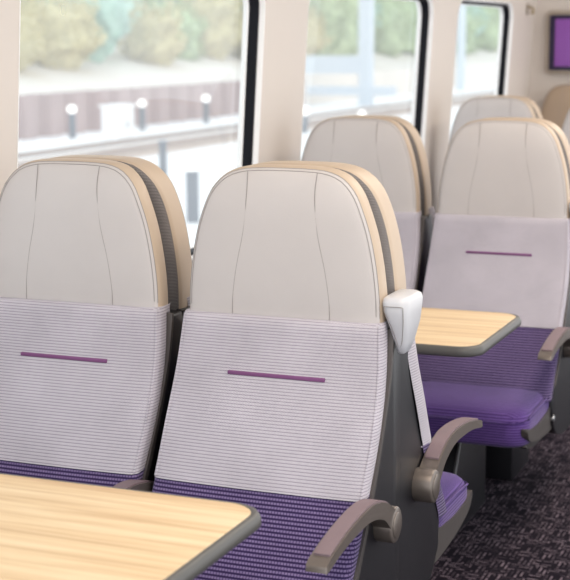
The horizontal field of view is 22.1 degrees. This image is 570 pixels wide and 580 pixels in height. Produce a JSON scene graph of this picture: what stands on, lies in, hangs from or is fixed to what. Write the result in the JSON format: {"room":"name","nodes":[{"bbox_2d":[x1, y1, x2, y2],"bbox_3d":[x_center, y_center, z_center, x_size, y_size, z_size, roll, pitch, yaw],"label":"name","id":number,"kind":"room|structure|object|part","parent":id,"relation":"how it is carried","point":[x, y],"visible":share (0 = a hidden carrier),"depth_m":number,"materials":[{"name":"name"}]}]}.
{"room":"train carriage","nodes":[
{"label":"train carriage","id":0,"kind":"room"},
{"bbox_2d":[18,83,494,244],"bbox_3d":[14.547,-8.741,66.539,19.500,0.200,150.000,4,10,22],"label":"ground","id":1,"kind":"structure","parent":0,"point":[216,161],"depth_m":37.03,"materials":[{"name":"concrete"}]},
{"bbox_2d":[67,105,75,138],"bbox_3d":[-5.672,-4.483,38.934,0.234,0.881,0.234,4,10,22],"label":"bollard light","id":2,"kind":"object","parent":1,"relation":"on","point":[71,109],"visible":1,"depth_m":38.87,"materials":[{"name":"white metal"}]},
{"bbox_3d":[-5.673,-4.808,38.878,0.234,0.222,0.234,4,10,22],"label":"globe","id":3,"kind":"part","parent":2,"relation":"part of","materials":[{"name":"white glass"}]},
{"bbox_3d":[-5.671,-4.384,38.951,0.180,0.680,0.180,4,10,22],"label":"post","id":4,"kind":"part","parent":2,"relation":"part of","materials":[{"name":"grey metal"}]},
{"bbox_2d":[98,104,136,141],"bbox_3d":[-4.220,-4.202,36.955,0.600,0.980,0.940,4,10,22],"label":"equipment cabinet","id":5,"kind":"object","parent":1,"relation":"on","point":[117,119],"visible":0.8,"depth_m":36.61,"materials":[{"name":"white metal"}]},
{"bbox_3d":[-4.048,-4.129,36.704,0.015,0.800,0.390,4,10,22],"label":"door","id":6,"kind":"part","parent":5,"relation":"part of","materials":[{"name":"white metal"}]},
{"bbox_2d":[138,100,145,129],"bbox_3d":[-4.142,-5.075,42.363,0.234,0.881,0.234,4,10,22],"label":"bollard light","id":7,"kind":"object","parent":1,"relation":"on","point":[141,103],"visible":1,"depth_m":42.29,"materials":[{"name":"white metal"}]},
{"bbox_3d":[-4.143,-5.400,42.307,0.234,0.222,0.234,4,10,22],"label":"globe","id":8,"kind":"part","parent":7,"relation":"part of","materials":[{"name":"white"}]},
{"bbox_3d":[-4.141,-4.976,42.380,0.180,0.680,0.180,4,10,22],"label":"post","id":9,"kind":"part","parent":7,"relation":"part of","materials":[{"name":"grey metal"}]},
{"bbox_2d":[18,81,303,139],"bbox_3d":[-8.284,-4.029,35.519,0.430,1.160,46.650,4,10,22],"label":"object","id":10,"kind":"structure","parent":1,"relation":"on","point":[40,115],"depth_m":43.48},
{"bbox_2d":[158,141,166,174],"bbox_3d":[-1.840,-1.720,22.102,0.138,1.070,0.138,4,10,22],"label":"bollard","id":11,"kind":"object","parent":1,"relation":"on","point":[162,147],"visible":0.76,"depth_m":22.00,"materials":[{"name":"grey metal"}]},
{"bbox_2d":[184,156,199,222],"bbox_3d":[-1.315,-1.430,20.772,0.234,0.941,0.234,4,10,22],"label":"bollard light","id":12,"kind":"object","parent":1,"relation":"on","point":[191,164],"visible":1,"depth_m":20.70,"materials":[{"name":"white metal"}]},
{"bbox_3d":[-1.317,-1.784,20.711,0.234,0.222,0.234,4,10,22],"label":"globe","id":13,"kind":"part","parent":12,"relation":"part of","materials":[{"name":"white glass"}]},
{"bbox_3d":[-1.315,-1.331,20.789,0.180,0.740,0.180,4,10,22],"label":"post","id":14,"kind":"part","parent":12,"relation":"part of","materials":[{"name":"grey metal"}]},
{"bbox_2d":[202,95,209,122],"bbox_3d":[-2.482,-5.678,45.846,0.234,0.881,0.234,4,10,22],"label":"bollard light","id":15,"kind":"object","parent":1,"relation":"on","point":[205,98],"visible":1,"depth_m":45.78,"materials":[{"name":"white metal"}]},
{"bbox_3d":[-2.481,-5.579,45.863,0.180,0.680,0.180,4,10,22],"label":"post","id":16,"kind":"part","parent":15,"relation":"part of","materials":[{"name":"grey metal"}]},
{"bbox_3d":[-2.483,-6.003,45.790,0.234,0.222,0.234,4,10,22],"label":"globe","id":17,"kind":"part","parent":15,"relation":"part of","materials":[{"name":"white"}]},
{"bbox_2d":[18,94,493,162],"bbox_3d":[10.520,-9.129,68.142,1.900,0.060,150.000,4,10,22],"label":"track bed","id":18,"kind":"object","parent":1,"relation":"on","point":[170,149],"visible":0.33,"depth_m":36.05,"materials":[{"name":"grey gravel"}]},
{"bbox_2d":[18,90,493,167],"bbox_3d":[10.519,-9.262,68.119,1.510,0.110,150.000,4,10,22],"label":"railway track","id":19,"kind":"object","parent":18,"relation":"on","point":[227,127],"visible":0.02,"depth_m":36.30,"materials":[{"name":"grey metal"}]},
{"bbox_2d":[302,107,308,132],"bbox_3d":[0.546,-4.769,40.910,0.260,0.724,0.260,4,10,22],"label":"bollard light","id":20,"kind":"object","parent":1,"relation":"on","point":[305,109],"visible":0.72,"depth_m":40.83,"materials":[{"name":"white"}]},
{"bbox_3d":[0.546,-4.658,40.929,0.200,0.500,0.200,4,10,22],"label":"post","id":21,"kind":"part","parent":20,"relation":"part of","materials":[{"name":"grey metal"}]},
{"bbox_3d":[0.544,-5.003,40.870,0.260,0.247,0.260,4,10,22],"label":"globe","id":22,"kind":"part","parent":20,"relation":"part of","materials":[{"name":"white glass"}]},
{"bbox_2d":[305,0,396,105],"bbox_3d":[2.161,-11.798,57.444,4.600,9.000,0.500,4,10,22],"label":"gantry","id":23,"kind":"object","parent":1,"relation":"on","point":[362,64],"visible":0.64,"depth_m":57.50,"materials":[{"name":"metal"}]},
{"bbox_3d":[3.180,-11.733,57.033,0.520,9.000,0.400,4,10,22],"label":"post","id":24,"kind":"part","parent":23,"relation":"part of","materials":[{"name":"metal"}]},
{"bbox_2d":[456,5,465,90],"bbox_3d":[8.559,-14.570,73.497,1.120,9.000,0.440,4,10,22],"label":"signal post","id":25,"kind":"object","parent":1,"relation":"on","point":[461,30],"visible":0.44,"depth_m":73.61,"materials":[{"name":"white metal"}]},
{"bbox_2d":[19,8,497,104],"bbox_3d":[-12.638,-14.079,76.891,39.885,7.277,150.000,4,10,22],"label":"ground","id":26,"kind":"structure","parent":0,"point":[117,71],"depth_m":52.70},
{"bbox_2d":[20,0,58,70],"bbox_3d":[-8.247,-7.675,44.480,2.681,2.640,2.531,5,11,27],"label":"shrub","id":27,"kind":"object","parent":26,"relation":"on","point":[33,46],"visible":0.6,"depth_m":44.01,"materials":[{"name":"green plant"}]},
{"bbox_2d":[25,0,107,69],"bbox_3d":[-7.496,-8.331,47.144,3.333,3.035,3.145,7,12,36],"label":"shrub","id":28,"kind":"object","parent":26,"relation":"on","point":[70,24],"visible":0.64,"depth_m":46.56,"materials":[{"name":"green plant"}]},
{"bbox_2d":[39,0,142,62],"bbox_3d":[-6.588,-10.009,49.979,3.656,5.468,3.580,-6,11,-29],"label":"shrub","id":29,"kind":"object","parent":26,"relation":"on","point":[112,15],"visible":0.39,"depth_m":49.32,"materials":[{"name":"blue plant"}]},
{"bbox_2d":[124,0,169,17],"bbox_3d":[-8.013,-14.631,60.554,7.392,8.822,7.178,7,12,35],"label":"shrub","id":30,"kind":"object","parent":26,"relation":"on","point":[155,2],"visible":0.04,"depth_m":60.14,"materials":[{"name":"green plant"}]},
{"bbox_2d":[116,0,187,65],"bbox_3d":[-4.692,-9.052,52.483,2.627,2.748,2.784,3,10,18],"label":"shrub","id":31,"kind":"object","parent":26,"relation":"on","point":[151,39],"visible":0.93,"depth_m":51.88,"materials":[{"name":"green plant"}]},
{"bbox_2d":[138,0,209,61],"bbox_3d":[-4.326,-9.826,55.495,2.668,2.816,2.747,9,14,44],"label":"shrub","id":32,"kind":"object","parent":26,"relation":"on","point":[192,28],"visible":0.39,"depth_m":55.16,"materials":[{"name":"green plant"}]},
{"bbox_2d":[150,0,242,14],"bbox_3d":[-4.217,-15.443,67.134,6.937,8.660,7.084,4,11,25],"label":"shrub","id":33,"kind":"object","parent":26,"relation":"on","point":[159,1],"visible":0.03,"depth_m":66.32,"materials":[{"name":"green plant"}]},
{"bbox_2d":[171,0,242,59],"bbox_3d":[-3.054,-10.522,58.099,3.304,3.590,3.501,4,11,23],"label":"shrub","id":34,"kind":"object","parent":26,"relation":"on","point":[221,35],"visible":0.52,"depth_m":57.37,"materials":[{"name":"green plant"}]},
{"bbox_2d":[228,1,242,57],"bbox_3d":[-1.223,-10.673,60.763,3.103,3.253,3.288,-8,13,-39],"label":"shrub","id":35,"kind":"object","parent":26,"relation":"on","point":[238,49],"visible":0.09,"depth_m":60.14,"materials":[{"name":"green plant"}]},
{"bbox_2d":[306,4,333,55],"bbox_3d":[0.665,-11.594,66.407,3.037,2.845,2.866,8,13,41],"label":"shrub","id":36,"kind":"object","parent":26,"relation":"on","point":[316,41],"visible":0.28,"depth_m":65.83,"materials":[{"name":"green plant"}]},
{"bbox_2d":[309,0,358,55],"bbox_3d":[1.527,-13.379,68.822,4.922,6.106,4.831,8,13,42],"label":"shrub","id":37,"kind":"object","parent":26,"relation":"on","point":[341,16],"visible":0.45,"depth_m":67.80,"materials":[{"name":"green plant"}]},
{"bbox_2d":[354,0,382,44],"bbox_3d":[2.615,-14.327,72.943,4.429,6.173,4.523,-3,10,-14],"label":"shrub","id":38,"kind":"object","parent":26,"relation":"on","point":[377,5],"visible":0.06,"depth_m":72.88,"materials":[{"name":"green plant"}]},
{"bbox_2d":[357,0,413,56],"bbox_3d":[5.076,-14.081,77.074,3.635,4.341,3.775,-7,12,-35],"label":"shrub","id":39,"kind":"object","parent":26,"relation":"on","point":[388,37],"visible":0.57,"depth_m":76.15,"materials":[{"name":"green plant"}]},
{"bbox_2d":[394,0,416,54],"bbox_3d":[6.444,-15.040,80.959,4.368,4.846,4.498,-8,12,-38],"label":"shrub","id":40,"kind":"object","parent":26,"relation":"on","point":[411,29],"visible":0.18,"depth_m":79.90,"materials":[{"name":"green plant"}]},
{"bbox_2d":[456,5,483,54],"bbox_3d":[10.140,-15.989,89.071,4.047,4.026,3.896,1,10,5],"label":"shrub","id":41,"kind":"object","parent":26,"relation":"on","point":[472,24],"visible":0.19,"depth_m":88.58,"materials":[{"name":"green plant"}]},
{"bbox_2d":[466,6,490,38],"bbox_3d":[10.969,-17.499,93.185,4.073,5.525,3.988,-3,10,-13],"label":"shrub","id":42,"kind":"object","parent":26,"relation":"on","point":[474,11],"visible":0.09,"depth_m":92.46,"materials":[{"name":"green plant"}]},
{"bbox_2d":[474,6,499,51],"bbox_3d":[12.948,-18.231,97.237,4.818,5.678,5.004,-6,11,-31],"label":"shrub","id":43,"kind":"object","parent":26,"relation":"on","point":[488,38],"visible":0.23,"depth_m":95.94,"materials":[{"name":"green plant"}]},
{"bbox_2d":[0,0,536,213],"bbox_3d":[-0.297,-0.239,4.095,0.120,2.000,8.570,4,10,22],"label":"wall","id":44,"kind":"structure","parent":0,"point":[285,32],"depth_m":4.77,"materials":[{"name":"beige plastic"}]},
{"bbox_2d":[0,473,260,579],"bbox_3d":[-0.549,0.452,2.273,0.944,0.208,0.488,4,10,22],"label":"table","id":45,"kind":"object","parent":44,"relation":"attached to","point":[50,529],"visible":1,"depth_m":2.19,"materials":[{"name":"brown wood"}]},
{"bbox_2d":[17,0,264,258],"bbox_3d":[-0.367,-0.446,3.932,0.110,0.808,1.389,4,10,22],"label":"window","id":46,"kind":"structure","parent":44,"relation":"in","point":[253,29],"depth_m":4.53,"materials":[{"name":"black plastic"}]},
{"bbox_3d":[-0.389,-0.447,3.941,0.063,0.768,1.349,4,10,22],"label":"frame","id":47,"kind":"part","parent":46,"relation":"part of","materials":[{"name":"white plastic"}]},
{"bbox_2d":[300,0,433,160],"bbox_3d":[0.306,-0.726,5.556,0.110,0.808,1.449,4,10,22],"label":"window","id":48,"kind":"structure","parent":44,"relation":"in","point":[425,10],"depth_m":6.18,"materials":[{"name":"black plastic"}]},
{"bbox_3d":[0.285,-0.728,5.564,0.063,0.768,1.409,4,10,22],"label":"frame","id":49,"kind":"part","parent":48,"relation":"part of","materials":[{"name":"white plastic"}]},
{"bbox_2d":[415,307,520,356],"bbox_3d":[0.114,0.176,3.871,0.944,0.208,0.488,4,10,22],"label":"table","id":50,"kind":"object","parent":44,"relation":"attached to","point":[440,332],"visible":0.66,"depth_m":3.68,"materials":[{"name":"brown wood"}]},
{"bbox_2d":[449,0,512,137],"bbox_3d":[0.921,-0.982,7.038,0.110,0.808,1.039,4,10,22],"label":"window","id":51,"kind":"structure","parent":44,"relation":"in","point":[505,8],"depth_m":7.45,"materials":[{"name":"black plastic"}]},
{"bbox_3d":[0.899,-0.984,7.047,0.063,0.768,0.999,4,10,22],"label":"frame","id":52,"kind":"part","parent":51,"relation":"part of","materials":[{"name":"white plastic"}]},
{"bbox_2d":[526,3,534,14],"bbox_3d":[1.294,-1.479,7.688,0.041,0.060,0.044,4,10,22],"label":"coat hook","id":53,"kind":"object","parent":44,"relation":"attached to","point":[527,5],"visible":1,"depth_m":7.68,"materials":[{"name":"beige plastic"}]},
{"bbox_2d":[430,425,569,579],"bbox_3d":[0.973,0.854,3.784,2.800,0.060,8.620,4,10,22],"label":"floor","id":54,"kind":"structure","parent":0,"point":[521,529],"depth_m":4.39,"materials":[{"name":"carpet"}]},
{"bbox_2d":[0,158,182,491],"bbox_3d":[-0.511,0.370,2.866,0.465,1.216,0.599,4,10,22],"label":"seat","id":55,"kind":"object","parent":54,"relation":"on","point":[90,335],"visible":0.67,"depth_m":2.96,"materials":[{"name":"white fabric"}]},
{"bbox_3d":[-0.505,0.446,2.922,0.434,0.196,0.196,4,10,22],"label":"lumbar panel","id":56,"kind":"part","parent":55,"relation":"part of","materials":[{"name":"purple fabric"}]},
{"bbox_3d":[-0.457,0.181,2.999,0.437,0.308,0.210,4,10,22],"label":"backrest","id":57,"kind":"part","parent":55,"relation":"part of","materials":[{"name":"white fabric"}]},
{"bbox_3d":[-0.322,0.435,2.779,0.036,0.107,0.381,4,10,22],"label":"armrest","id":58,"kind":"part","parent":55,"relation":"part of","materials":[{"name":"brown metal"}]},
{"bbox_3d":[-0.279,0.286,2.893,0.022,0.450,0.240,4,10,22],"label":"trim","id":59,"kind":"part","parent":55,"relation":"part of","materials":[{"name":"grey fabric"}]},
{"bbox_2d":[53,155,191,316],"bbox_3d":[-0.287,0.277,3.403,0.462,1.216,0.622,4,10,22],"label":"seat","id":60,"kind":"object","parent":54,"relation":"on","point":[163,195],"visible":0.12,"depth_m":3.02,"materials":[{"name":"grey leather"}]},
{"bbox_2d":[152,164,401,579],"bbox_3d":[-0.071,0.398,2.688,0.476,1.216,0.599,4,10,22],"label":"seat","id":61,"kind":"object","parent":54,"relation":"on","point":[284,404],"visible":0.98,"depth_m":2.78,"materials":[{"name":"white fabric"}]},
{"bbox_3d":[-0.070,0.474,2.747,0.434,0.196,0.196,4,10,22],"label":"lumbar panel","id":62,"kind":"part","parent":61,"relation":"part of","materials":[{"name":"purple fabric"}]},
{"bbox_3d":[-0.022,0.209,2.824,0.437,0.308,0.210,4,10,22],"label":"backrest","id":63,"kind":"part","parent":61,"relation":"part of","materials":[{"name":"white fabric"}]},
{"bbox_3d":[0.123,0.448,2.597,0.038,0.107,0.381,4,10,22],"label":"armrest","id":64,"kind":"part","parent":61,"relation":"part of","materials":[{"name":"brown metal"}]},
{"bbox_3d":[0.156,0.314,2.717,0.022,0.450,0.240,4,10,22],"label":"trim","id":65,"kind":"part","parent":61,"relation":"part of","materials":[{"name":"brown metal"}]},
{"bbox_2d":[301,116,428,294],"bbox_3d":[0.151,0.094,4.463,0.465,1.216,0.599,4,10,22],"label":"seat","id":66,"kind":"object","parent":54,"relation":"on","point":[381,146],"visible":0.21,"depth_m":4.54,"materials":[{"name":"beige leather"}]},
{"bbox_3d":[0.206,-0.094,4.597,0.437,0.308,0.210,4,10,22],"label":"backrest","id":67,"kind":"part","parent":66,"relation":"part of","materials":[{"name":"white fabric"}]},
{"bbox_3d":[0.384,0.010,4.490,0.022,0.450,0.240,4,10,22],"label":"trim","id":68,"kind":"part","parent":66,"relation":"part of","materials":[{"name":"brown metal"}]},
{"bbox_2d":[253,161,482,579],"bbox_3d":[0.141,0.311,3.195,0.472,1.216,0.689,4,10,22],"label":"seat","id":69,"kind":"object","parent":54,"relation":"on","point":[434,504],"visible":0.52,"depth_m":2.98,"materials":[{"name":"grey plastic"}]},
{"bbox_3d":[0.226,0.062,2.805,0.054,0.113,0.118,4,10,22],"label":"grab handle","id":70,"kind":"part","parent":69,"relation":"part of","materials":[{"name":"grey plastic"}]},
{"bbox_3d":[0.075,0.169,3.058,0.437,0.308,0.210,4,10,22],"label":"backrest","id":71,"kind":"part","parent":69,"relation":"part of","materials":[{"name":"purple fabric"}]},
{"bbox_3d":[0.126,0.393,3.219,0.434,0.196,0.196,4,10,22],"label":"lumbar panel","id":72,"kind":"part","parent":69,"relation":"part of","materials":[{"name":"purple fabric"}]},
{"bbox_3d":[0.363,0.348,3.178,0.038,0.107,0.381,4,10,22],"label":"armrest","id":73,"kind":"part","parent":69,"relation":"part of","materials":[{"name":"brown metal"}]},
{"bbox_2d":[439,472,466,526],"bbox_3d":[0.186,0.487,3.384,0.412,0.114,0.360,4,10,22],"label":"seat cushion","id":74,"kind":"object","parent":69,"relation":"on","point":[453,500],"depth_m":3.34,"materials":[{"name":"purple fabric"}]},
{"bbox_2d":[339,115,434,257],"bbox_3d":[0.376,0.001,5.001,0.462,1.216,0.622,4,10,22],"label":"seat","id":75,"kind":"object","parent":54,"relation":"on","point":[428,210],"visible":0.12,"depth_m":4.62,"materials":[{"name":"beige leather"}]},
{"bbox_3d":[0.303,-0.135,4.831,0.437,0.308,0.210,4,10,22],"label":"backrest","id":76,"kind":"part","parent":75,"relation":"part of","materials":[{"name":"fabric"}]},
{"bbox_2d":[449,96,535,144],"bbox_3d":[0.814,-0.182,6.061,0.465,1.216,0.599,4,10,22],"label":"seat","id":77,"kind":"object","parent":54,"relation":"on","point":[475,108],"visible":0.15,"depth_m":6.17,"materials":[{"name":"beige leather"}]},
{"bbox_2d":[417,119,569,535],"bbox_3d":[0.591,0.122,4.286,0.476,1.216,0.599,4,10,22],"label":"seat","id":78,"kind":"object","parent":54,"relation":"on","point":[500,239],"visible":0.84,"depth_m":4.36,"materials":[{"name":"purple fabric"}]},
{"bbox_2d":[422,381,548,447],"bbox_3d":[0.533,0.343,4.220,0.412,0.114,0.360,4,10,22],"label":"seat cushion","id":79,"kind":"object","parent":78,"relation":"on","point":[513,414],"depth_m":4.08,"materials":[{"name":"purple fabric"}]},
{"bbox_3d":[0.592,0.199,4.344,0.434,0.196,0.196,4,10,22],"label":"lumbar panel","id":80,"kind":"part","parent":78,"relation":"part of","materials":[{"name":"purple fabric"}]},
{"bbox_3d":[0.641,-0.066,4.421,0.437,0.308,0.210,4,10,22],"label":"backrest","id":81,"kind":"part","parent":78,"relation":"part of","materials":[{"name":"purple fabric"}]},
{"bbox_3d":[0.785,0.172,4.194,0.038,0.107,0.381,4,10,22],"label":"armrest","id":82,"kind":"part","parent":78,"relation":"part of","materials":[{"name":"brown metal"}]},
{"bbox_3d":[0.819,0.038,4.315,0.022,0.450,0.240,4,10,22],"label":"trim","id":83,"kind":"part","parent":78,"relation":"part of","materials":[{"name":"brown metal"}]},
{"bbox_2d":[479,95,542,118],"bbox_3d":[1.038,-0.275,6.598,0.462,1.216,0.622,4,10,22],"label":"seat","id":84,"kind":"object","parent":54,"relation":"on","point":[534,106],"visible":0.02,"depth_m":6.21,"materials":[{"name":"beige leather"}]},
{"bbox_2d":[484,117,569,480],"bbox_3d":[0.803,0.035,4.792,0.472,1.216,0.689,4,10,22],"label":"seat","id":85,"kind":"object","parent":54,"relation":"on","point":[503,463],"visible":0.04,"depth_m":4.88,"materials":[{"name":"beige leather"}]},
{"bbox_2d":[541,84,569,128],"bbox_3d":[1.476,-0.458,7.658,0.465,1.216,0.599,4,10,22],"label":"seat","id":86,"kind":"object","parent":54,"relation":"on","point":[556,104],"visible":0.11,"depth_m":7.81,"materials":[{"name":"beige leather"}]},
{"bbox_2d":[561,109,569,144],"bbox_3d":[1.254,-0.153,5.883,0.476,1.216,0.599,4,10,22],"label":"seat","id":87,"kind":"object","parent":54,"relation":"on","point":[566,125],"visible":0.07,"depth_m":6.06,"materials":[{"name":"beige leather"}]},
{"bbox_2d":[529,0,569,111],"bbox_3d":[1.811,-0.961,7.821,1.320,2.150,0.050,4,10,22],"label":"wall","id":88,"kind":"structure","parent":0,"point":[541,82],"depth_m":7.91,"materials":[{"name":"beige plastic"}]},
{"bbox_2d":[545,11,569,73],"bbox_3d":[1.656,-1.317,7.776,0.536,0.336,0.038,4,10,22],"label":"screen","id":89,"kind":"object","parent":88,"relation":"attached to","point":[557,57],"visible":1,"depth_m":7.83,"materials":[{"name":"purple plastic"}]}
]}

